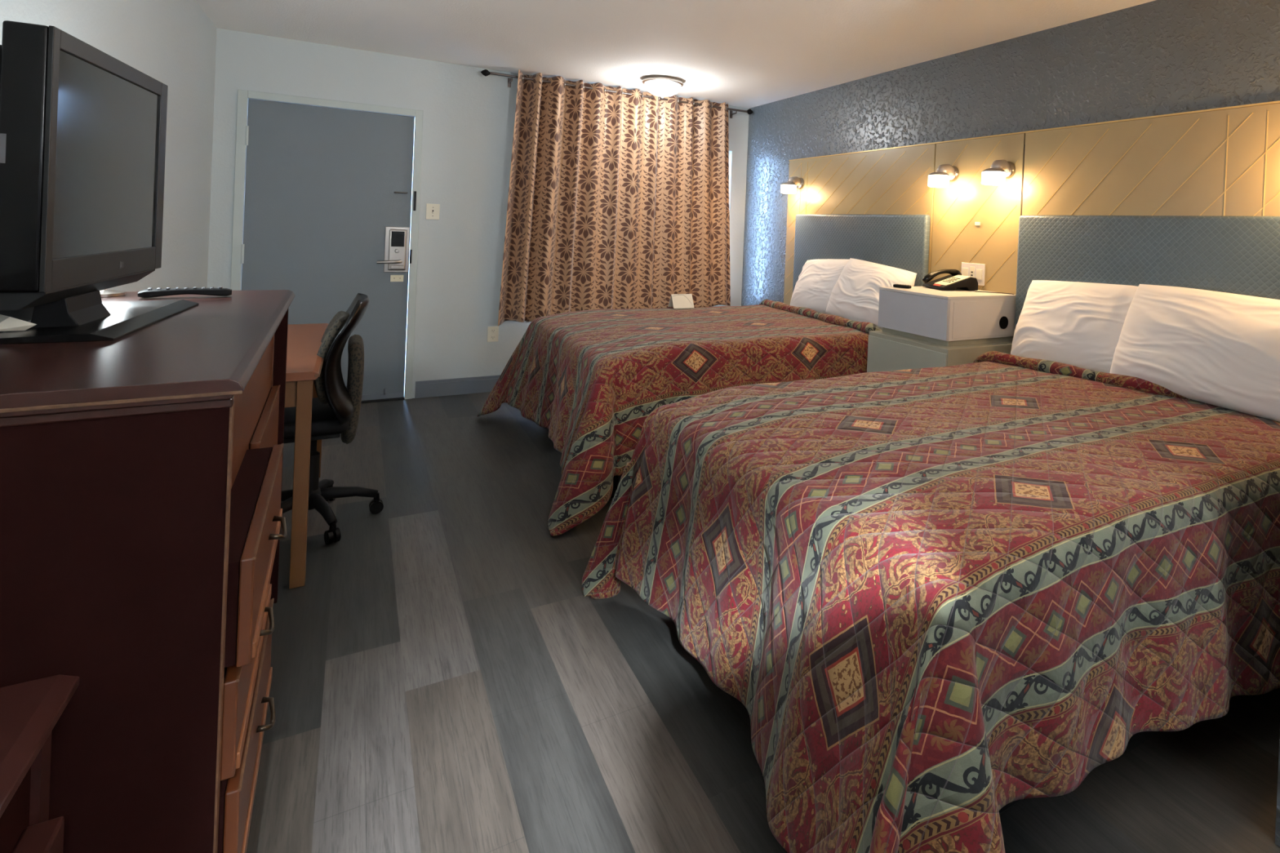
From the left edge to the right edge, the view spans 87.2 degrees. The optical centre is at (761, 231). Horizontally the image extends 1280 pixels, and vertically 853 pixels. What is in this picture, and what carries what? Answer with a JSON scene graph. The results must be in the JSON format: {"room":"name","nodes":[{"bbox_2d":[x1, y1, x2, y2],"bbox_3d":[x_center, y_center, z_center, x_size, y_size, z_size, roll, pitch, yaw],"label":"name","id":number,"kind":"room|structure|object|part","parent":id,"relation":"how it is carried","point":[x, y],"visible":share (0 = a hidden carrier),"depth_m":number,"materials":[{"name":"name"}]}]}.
{"room":"hotel room","nodes":[
{"label":"hotel room","id":0,"kind":"room"},
{"bbox_2d":[0,0,217,291],"bbox_3d":[-1.582,0.036,0.953,0.100,2.456,7.873,2,0,-31],"label":"wall","id":1,"kind":"structure","parent":0,"point":[173,42],"depth_m":3.31,"materials":[{"name":"paint"}]},
{"bbox_2d":[207,27,749,398],"bbox_3d":[-1.864,0.004,5.242,3.890,2.456,0.140,2,0,-31],"label":"wall","id":2,"kind":"structure","parent":0,"point":[468,115],"depth_m":4.86,"materials":[{"name":"paint"}]},
{"bbox_2d":[230,88,422,403],"bbox_3d":[-2.951,0.149,4.516,1.056,2.085,0.212,2,0,-31],"label":"door","id":3,"kind":"structure","parent":2,"relation":"in","point":[326,193],"depth_m":4.52,"materials":[{"name":"grey paint"}]},
{"bbox_3d":[-2.614,0.210,4.636,0.158,0.027,0.062,2,0,-31],"label":"lever","id":4,"kind":"part","parent":3,"relation":"part of","materials":[{"name":"silver metal"}]},
{"bbox_3d":[-2.604,0.127,4.711,0.153,0.325,0.008,2,0,-31],"label":"handle","id":5,"kind":"part","parent":3,"relation":"part of","materials":[{"name":"silver metal"}]},
{"bbox_3d":[-2.522,0.178,4.741,0.014,0.100,0.006,2,0,-31],"label":"strike plate","id":6,"kind":"part","parent":3,"relation":"part of","materials":[{"name":"grey plastic"}]},
{"bbox_3d":[-2.494,-0.221,4.745,0.016,0.140,0.008,2,0,-31],"label":"latch plate","id":7,"kind":"part","parent":3,"relation":"part of","materials":[{"name":"grey plastic"}]},
{"bbox_2d":[426,203,439,219],"bbox_3d":[-2.400,-0.147,4.817,0.088,0.114,0.016,2,0,-31],"label":"light switch","id":8,"kind":"object","parent":2,"relation":"attached to","point":[432,210],"visible":1,"depth_m":4.82,"materials":[{"name":"beige plastic"}]},
{"bbox_2d":[414,374,500,398],"bbox_3d":[-1.364,1.192,5.492,2.698,0.122,0.014,2,0,-31],"label":"baseboard","id":9,"kind":"structure","parent":2,"relation":"attached to","point":[446,387],"depth_m":4.92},
{"bbox_2d":[487,326,498,342],"bbox_3d":[-2.060,0.784,5.058,0.080,0.117,0.008,2,0,-31],"label":"wall outlet","id":10,"kind":"object","parent":2,"relation":"attached to","point":[492,331],"visible":1,"depth_m":5.05,"materials":[{"name":"beige plastic"}]},
{"bbox_2d":[480,69,752,118],"bbox_3d":[-1.100,-1.124,5.520,2.338,0.091,0.124,2,0,-31],"label":"curtain rod","id":11,"kind":"object","parent":2,"relation":"attached to","point":[486,73],"visible":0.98,"depth_m":5.37,"materials":[{"name":"brown metal"}]},
{"bbox_2d":[497,69,730,325],"bbox_3d":[-1.121,-0.228,5.515,2.013,1.922,0.164,2,0,-33],"label":"curtain","id":12,"kind":"object","parent":11,"relation":"hanging from","point":[617,200],"visible":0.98,"depth_m":5.41,"materials":[{"name":"brown fabric"}]},
{"bbox_2d":[195,0,1155,108],"bbox_3d":[0.172,-1.176,1.988,4.090,0.100,7.873,2,0,-31],"label":"ceiling","id":13,"kind":"structure","parent":0,"point":[748,54],"depth_m":3.89,"materials":[{"name":"paint"}]},
{"bbox_2d":[641,75,683,97],"bbox_3d":[-0.770,-1.108,5.123,0.320,0.142,0.320,2,0,-31],"label":"ceiling light","id":14,"kind":"object","parent":13,"relation":"attached to","point":[662,86],"visible":1,"depth_m":5.02,"materials":[{"name":"white glass"}]},
{"bbox_2d":[246,391,1279,852],"bbox_3d":[0.067,1.368,2.000,4.090,0.080,7.873,2,0,-31],"label":"floor","id":15,"kind":"structure","parent":0,"point":[446,678],"depth_m":1.80,"materials":[{"name":"grey plastic"}]},
{"bbox_2d":[0,675,79,852],"bbox_3d":[-0.994,0.969,0.526,0.508,0.644,0.785,2,0,-31],"label":"chest","id":16,"kind":"object","parent":15,"relation":"on","point":[29,711],"visible":1,"depth_m":0.89,"materials":[{"name":"red wood"}]},
{"bbox_3d":[-0.818,0.892,0.626,0.040,0.140,0.675,2,0,-31],"label":"drawer","id":17,"kind":"part","parent":16,"relation":"part of","materials":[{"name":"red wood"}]},
{"bbox_2d":[0,289,294,852],"bbox_3d":[-1.477,0.738,1.527,0.650,1.057,1.432,2,0,-33],"label":"dresser","id":18,"kind":"object","parent":15,"relation":"on","point":[141,518],"visible":0.96,"depth_m":1.03,"materials":[{"name":"brown wood"}]},
{"bbox_2d":[0,20,198,344],"bbox_3d":[-1.519,-0.094,1.507,0.245,0.601,0.648,2,0,-28],"label":"television","id":19,"kind":"object","parent":18,"relation":"on","point":[83,130],"visible":1,"depth_m":1.35,"materials":[{"name":"black plastic"}]},
{"bbox_2d":[0,314,36,331],"bbox_3d":[-1.506,0.180,1.328,0.060,0.030,0.055,2,0,-31],"label":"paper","id":20,"kind":"object","parent":19,"relation":"on","point":[7,323],"visible":1,"depth_m":1.32,"materials":[{"name":"white paper"}]},
{"bbox_2d":[99,288,125,297],"bbox_3d":[-1.940,0.114,1.937,0.110,0.145,0.110,2,0,-31],"label":"paper","id":21,"kind":"object","parent":18,"relation":"on","point":[106,292],"visible":0.06,"depth_m":1.93,"materials":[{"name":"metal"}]},
{"bbox_3d":[-1.135,0.778,0.927,0.584,1.010,0.022,2,0,-33],"label":"panel","id":22,"kind":"part","parent":18,"relation":"part of","materials":[{"name":"brown wood"}]},
{"bbox_3d":[-1.111,0.267,0.922,0.586,0.016,0.022,2,0,-33],"label":"moulding","id":23,"kind":"part","parent":18,"relation":"part of","materials":[{"name":"brown wood"}]},
{"bbox_2d":[137,286,231,297],"bbox_3d":[-1.719,0.180,1.974,0.210,0.027,0.051,2,0,-37],"label":"remote control","id":24,"kind":"object","parent":18,"relation":"on","point":[149,292],"visible":1,"depth_m":1.96,"materials":[{"name":"black plastic"}]},
{"bbox_3d":[-1.099,1.024,1.363,0.054,0.179,0.642,2,0,-33],"label":"drawer","id":25,"kind":"part","parent":18,"relation":"part of","materials":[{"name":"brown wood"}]},
{"bbox_3d":[-1.098,0.825,1.357,0.054,0.157,0.642,2,0,-33],"label":"drawer","id":26,"kind":"part","parent":18,"relation":"part of","materials":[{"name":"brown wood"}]},
{"bbox_3d":[-1.066,0.826,1.378,0.020,0.165,0.650,2,0,-33],"label":"drawer","id":27,"kind":"part","parent":18,"relation":"part of","materials":[{"name":"brown wood"}]},
{"bbox_3d":[-1.067,1.025,1.383,0.020,0.187,0.650,2,0,-33],"label":"drawer","id":28,"kind":"part","parent":18,"relation":"part of","materials":[{"name":"brown wood"}]},
{"bbox_3d":[-1.076,0.632,1.365,0.054,0.174,0.642,2,0,-33],"label":"drawer","id":29,"kind":"part","parent":18,"relation":"part of","materials":[{"name":"brown wood"}]},
{"bbox_3d":[-1.060,0.896,1.384,0.009,0.027,0.610,2,0,-33],"label":"moulding","id":30,"kind":"part","parent":18,"relation":"part of","materials":[{"name":"brown wood"}]},
{"bbox_3d":[-1.062,1.107,1.389,0.009,0.027,0.610,2,0,-33],"label":"moulding","id":31,"kind":"part","parent":18,"relation":"part of","materials":[{"name":"brown wood"}]},
{"bbox_3d":[-1.044,0.633,1.385,0.020,0.182,0.650,2,0,-33],"label":"drawer","id":32,"kind":"part","parent":18,"relation":"part of","materials":[{"name":"brown wood"}]},
{"bbox_3d":[-1.492,0.705,1.918,0.054,0.359,0.637,2,0,-33],"label":"drawer","id":33,"kind":"part","parent":18,"relation":"part of","materials":[{"name":"brown wood"}]},
{"bbox_3d":[-1.460,0.706,1.938,0.020,0.367,0.645,2,0,-33],"label":"drawer","id":34,"kind":"part","parent":18,"relation":"part of","materials":[{"name":"brown wood"}]},
{"bbox_3d":[-1.046,1.028,1.396,0.030,0.035,0.108,2,0,-33],"label":"handle","id":35,"kind":"part","parent":18,"relation":"part of","materials":[{"name":"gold metal"}]},
{"bbox_3d":[-1.045,0.829,1.391,0.030,0.035,0.108,2,0,-33],"label":"handle","id":36,"kind":"part","parent":18,"relation":"part of","materials":[{"name":"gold metal"}]},
{"bbox_3d":[-1.039,0.712,1.391,0.009,0.027,0.610,2,0,-33],"label":"moulding","id":37,"kind":"part","parent":18,"relation":"part of","materials":[{"name":"brown wood"}]},
{"bbox_3d":[-1.023,0.636,1.399,0.030,0.035,0.108,2,0,-33],"label":"handle","id":38,"kind":"part","parent":18,"relation":"part of","materials":[{"name":"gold metal"}]},
{"bbox_3d":[-1.873,0.735,2.085,0.584,1.024,0.025,2,0,-33],"label":"panel","id":39,"kind":"part","parent":18,"relation":"part of","materials":[{"name":"brown wood"}]},
{"bbox_2d":[284,323,328,588],"bbox_3d":[-2.187,0.849,2.665,0.696,0.765,1.186,2,0,-31],"label":"desk","id":40,"kind":"object","parent":15,"relation":"on","point":[304,366],"visible":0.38,"depth_m":2.33,"materials":[{"name":"brown wood"}]},
{"bbox_3d":[-1.637,0.889,2.347,0.045,0.734,0.045,2,0,-31],"label":"leg","id":41,"kind":"part","parent":40,"relation":"part of","materials":[{"name":"brown wood"}]},
{"bbox_3d":[-2.221,0.861,3.302,0.045,0.734,0.045,2,0,-31],"label":"leg","id":42,"kind":"part","parent":40,"relation":"part of","materials":[{"name":"brown wood"}]},
{"bbox_2d":[280,293,383,545],"bbox_3d":[-1.883,0.755,2.792,0.523,0.974,0.568,2,0,-31],"label":"office chair","id":43,"kind":"object","parent":15,"relation":"on","point":[335,411],"visible":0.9,"depth_m":2.71,"materials":[{"name":"black plastic"}]},
{"bbox_3d":[-1.958,1.136,2.685,0.052,0.075,0.252,2,0,20],"label":"arm","id":44,"kind":"part","parent":43,"relation":"part of","materials":[{"name":"black plastic"}]},
{"bbox_3d":[-2.040,1.132,2.805,0.252,0.075,0.052,2,0,2],"label":"arm","id":45,"kind":"part","parent":43,"relation":"part of","materials":[{"name":"black plastic"}]},
{"bbox_3d":[-1.953,0.781,2.769,0.380,0.070,0.420,2,0,-31],"label":"seat","id":46,"kind":"part","parent":43,"relation":"part of","materials":[{"name":"black plastic"}]},
{"bbox_3d":[-1.818,1.142,2.726,0.252,0.075,0.052,3,0,38],"label":"arm","id":47,"kind":"part","parent":43,"relation":"part of","materials":[{"name":"black plastic"}]},
{"bbox_3d":[-1.951,1.135,2.921,0.052,0.075,0.252,2,0,-16],"label":"arm","id":48,"kind":"part","parent":43,"relation":"part of","materials":[{"name":"black plastic"}]},
{"bbox_3d":[-1.811,1.141,2.868,0.252,0.075,0.055,2,0,-31],"label":"arm","id":49,"kind":"part","parent":43,"relation":"part of","materials":[{"name":"black plastic"}]},
{"bbox_2d":[340,334,364,444],"bbox_3d":[-1.827,0.695,2.949,0.077,0.440,0.340,2,0,-31],"label":"chair armrest","id":50,"kind":"object","parent":43,"relation":"on","point":[355,344],"depth_m":2.82,"materials":[{"name":"black fabric"}]},
{"bbox_2d":[610,475,618,497],"bbox_3d":[-0.265,0.969,4.230,2.004,0.670,1.435,2,0,-31],"label":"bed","id":51,"kind":"object","parent":15,"relation":"on","point":[615,478],"visible":0.02,"depth_m":3.20,"materials":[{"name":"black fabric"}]},
{"bbox_2d":[476,299,881,536],"bbox_3d":[-0.475,0.895,4.127,2.143,0.776,1.994,2,0,-31],"label":"bedspread","id":52,"kind":"object","parent":51,"relation":"on","point":[593,379],"visible":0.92,"depth_m":3.50,"materials":[{"name":"fabric"}]},
{"bbox_2d":[667,293,693,308],"bbox_3d":[-0.581,0.498,4.761,0.160,0.096,0.104,2,0,-31],"label":"tent card","id":53,"kind":"object","parent":52,"relation":"on","point":[677,300],"visible":1,"depth_m":4.74,"materials":[{"name":"paper"}]},
{"bbox_2d":[790,258,848,314],"bbox_3d":[0.451,0.399,4.841,0.253,0.421,0.649,2,0,-31],"label":"pillow","id":54,"kind":"object","parent":51,"relation":"on","point":[817,279],"visible":0.69,"depth_m":4.79,"materials":[{"name":"white fabric"}]},
{"bbox_2d":[825,257,916,330],"bbox_3d":[0.691,0.406,4.292,0.254,0.434,0.711,2,0,-31],"label":"pillow","id":55,"kind":"object","parent":51,"relation":"on","point":[855,295],"visible":0.72,"depth_m":4.23,"materials":[{"name":"white fabric"}]},
{"bbox_2d":[866,286,1015,372],"bbox_3d":[0.994,0.842,3.644,0.588,1.031,0.590,2,0,-31],"label":"nightstand","id":56,"kind":"object","parent":15,"relation":"on","point":[922,326],"visible":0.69,"depth_m":3.47,"materials":[{"name":"beige laminate"}]},
{"bbox_2d":[893,284,911,288],"bbox_3d":[0.792,0.308,3.728,0.100,0.018,0.036,3,0,39],"label":"remote control","id":57,"kind":"object","parent":56,"relation":"on","point":[900,286],"visible":1,"depth_m":3.71,"materials":[{"name":"black plastic"}]},
{"bbox_3d":[0.742,0.951,3.494,0.008,0.715,0.580,2,0,-31],"label":"panel","id":58,"kind":"part","parent":56,"relation":"part of","materials":[{"name":"grey laminate"}]},
{"bbox_3d":[0.801,0.438,3.526,0.017,0.208,0.510,2,0,-31],"label":"drawer","id":59,"kind":"part","parent":56,"relation":"part of","materials":[{"name":"white wood"}]},
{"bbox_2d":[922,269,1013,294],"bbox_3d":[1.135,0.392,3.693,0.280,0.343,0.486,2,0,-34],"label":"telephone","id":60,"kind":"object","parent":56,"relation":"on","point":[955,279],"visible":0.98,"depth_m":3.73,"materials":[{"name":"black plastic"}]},
{"bbox_3d":[1.078,0.275,3.743,0.156,0.053,0.118,2,0,-17],"label":"keypad plate","id":61,"kind":"part","parent":60,"relation":"part of","materials":[{"name":"beige plastic"}]},
{"bbox_3d":[1.167,0.455,3.451,0.480,0.186,0.002,2,0,-31],"label":"panel","id":62,"kind":"part","parent":56,"relation":"part of","materials":[{"name":"white laminate"}]},
{"bbox_2d":[999,799,1023,815],"bbox_3d":[0.853,1.023,2.321,2.084,0.670,1.360,2,0,-31],"label":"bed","id":63,"kind":"object","parent":15,"relation":"on","point":[1007,806],"visible":0.02,"depth_m":1.30,"materials":[{"name":"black fabric"}]},
{"bbox_2d":[582,351,1279,852],"bbox_3d":[0.602,0.949,2.179,2.410,0.775,1.738,2,0,-36],"label":"bedspread","id":64,"kind":"object","parent":63,"relation":"on","point":[934,601],"visible":0.98,"depth_m":1.53,"materials":[{"name":"fabric"}]},
{"bbox_2d":[1109,284,1279,422],"bbox_3d":[1.774,0.448,2.553,0.270,0.430,0.782,2,0,-29],"label":"pillow","id":65,"kind":"object","parent":64,"relation":"on","point":[1219,348],"visible":0.98,"depth_m":2.53,"materials":[{"name":"white fabric"}]},
{"bbox_2d":[1010,280,1137,373],"bbox_3d":[1.498,0.445,3.147,0.254,0.416,0.627,2,0,-31],"label":"pillow","id":66,"kind":"object","parent":63,"relation":"on","point":[1078,324],"visible":0.75,"depth_m":3.08,"materials":[{"name":"white fabric"}]},
{"bbox_2d":[741,0,1279,306],"bbox_3d":[1.083,0.130,4.242,0.100,2.456,5.043,2,0,-31],"label":"wall","id":67,"kind":"structure","parent":0,"point":[1157,57],"depth_m":3.61,"materials":[{"name":"blue paint"}]},
{"bbox_2d":[783,143,936,305],"bbox_3d":[0.628,0.311,4.859,0.017,1.772,1.646,2,0,-31],"label":"wall panel","id":68,"kind":"object","parent":67,"relation":"attached to","point":[891,181],"visible":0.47,"depth_m":4.73,"materials":[{"name":"beige wood"}]},
{"bbox_2d":[780,176,804,193],"bbox_3d":[0.240,-0.380,5.351,0.180,0.145,0.126,2,0,-31],"label":"wall lamp","id":69,"kind":"object","parent":68,"relation":"attached to","point":[788,187],"visible":1,"depth_m":5.31,"materials":[{"name":"silver metal"}]},
{"bbox_3d":[0.215,-0.343,5.337,0.124,0.068,0.124,2,0,-31],"label":"lamp shade","id":70,"kind":"part","parent":69,"relation":"part of","materials":[{"name":"white"}]},
{"bbox_3d":[0.262,-0.408,5.364,0.128,0.088,0.076,2,0,-31],"label":"arm","id":71,"kind":"part","parent":69,"relation":"part of","materials":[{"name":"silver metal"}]},
{"bbox_3d":[0.307,-0.394,5.392,0.024,0.096,0.096,2,0,-31],"label":"wall plate","id":72,"kind":"part","parent":69,"relation":"part of","materials":[{"name":"silver metal"}]},
{"bbox_2d":[792,213,930,292],"bbox_3d":[0.648,0.381,4.756,0.054,1.014,1.450,2,0,-31],"label":"headboard","id":73,"kind":"object","parent":68,"relation":"attached to","point":[902,242],"visible":0.48,"depth_m":4.60,"materials":[{"name":"blue fabric"}]},
{"bbox_2d":[930,133,1025,294],"bbox_3d":[1.229,0.340,3.876,0.017,1.772,0.643,2,0,-31],"label":"wall panel","id":74,"kind":"object","parent":67,"relation":"attached to","point":[956,238],"visible":0.44,"depth_m":3.83,"materials":[{"name":"beige wood"}]},
{"bbox_2d":[928,164,959,187],"bbox_3d":[1.084,-0.339,3.969,0.180,0.145,0.126,2,0,-31],"label":"wall lamp","id":75,"kind":"object","parent":74,"relation":"attached to","point":[944,173],"visible":1,"depth_m":3.93,"materials":[{"name":"silver metal"}]},
{"bbox_3d":[1.059,-0.302,3.955,0.124,0.068,0.124,2,0,-31],"label":"lamp shade","id":76,"kind":"part","parent":75,"relation":"part of","materials":[{"name":"white"}]},
{"bbox_3d":[1.106,-0.367,3.982,0.128,0.088,0.076,2,0,-31],"label":"arm","id":77,"kind":"part","parent":75,"relation":"part of","materials":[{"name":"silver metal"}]},
{"bbox_3d":[1.151,-0.353,4.010,0.024,0.096,0.096,2,0,-31],"label":"wall plate","id":78,"kind":"part","parent":75,"relation":"part of","materials":[{"name":"silver metal"}]},
{"bbox_2d":[960,262,985,285],"bbox_3d":[1.230,0.246,3.856,0.010,0.124,0.172,2,0,-31],"label":"socket plate","id":79,"kind":"object","parent":74,"relation":"attached to","point":[977,271],"visible":0.65,"depth_m":3.84,"materials":[{"name":"white plastic"}]},
{"bbox_2d":[981,159,1015,185],"bbox_3d":[1.292,-0.329,3.628,0.180,0.145,0.126,2,0,-31],"label":"wall lamp","id":80,"kind":"object","parent":74,"relation":"attached to","point":[999,171],"visible":1,"depth_m":3.59,"materials":[{"name":"silver metal"}]},
{"bbox_3d":[1.267,-0.292,3.614,0.124,0.068,0.124,2,0,-31],"label":"lamp shade","id":81,"kind":"part","parent":80,"relation":"part of","materials":[{"name":"white"}]},
{"bbox_3d":[1.314,-0.357,3.640,0.128,0.088,0.076,2,0,-31],"label":"arm","id":82,"kind":"part","parent":80,"relation":"part of","materials":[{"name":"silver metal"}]},
{"bbox_3d":[1.360,-0.343,3.669,0.024,0.096,0.096,2,0,-31],"label":"wall plate","id":83,"kind":"part","parent":80,"relation":"part of","materials":[{"name":"silver metal"}]},
{"bbox_2d":[1021,144,1025,215],"bbox_3d":[1.399,0.379,3.599,0.014,1.710,0.003,2,0,-31],"label":"trim","id":84,"kind":"structure","parent":67,"relation":"attached to","point":[1024,144],"depth_m":3.59,"materials":[{"name":"brown wood"}]},
{"bbox_2d":[789,100,1279,160],"bbox_3d":[1.271,-0.549,3.863,0.017,0.008,3.975,2,0,-31],"label":"strip","id":85,"kind":"object","parent":67,"relation":"attached to","point":[1277,101],"visible":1,"depth_m":3.32,"materials":[{"name":"brown wood"}]},
{"bbox_2d":[1022,102,1279,216],"bbox_3d":[1.835,0.369,2.884,0.017,1.772,1.666,2,0,-31],"label":"wall panel","id":86,"kind":"object","parent":67,"relation":"attached to","point":[1222,162],"visible":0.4,"depth_m":2.97,"materials":[{"name":"beige wood"}]},
{"bbox_2d":[1013,214,1279,332],"bbox_3d":[1.755,0.435,2.944,0.054,1.014,1.452,2,0,-31],"label":"headboard","id":87,"kind":"object","parent":86,"relation":"attached to","point":[1240,255],"visible":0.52,"depth_m":2.93,"materials":[{"name":"blue fabric"}]},
{"bbox_2d":[1275,737,1279,847],"bbox_3d":[2.515,0.206,0.564,1.290,2.456,2.930,2,0,-31],"label":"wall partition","id":88,"kind":"structure","parent":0,"point":[1277,811],"depth_m":1.48,"materials":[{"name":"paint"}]}
]}

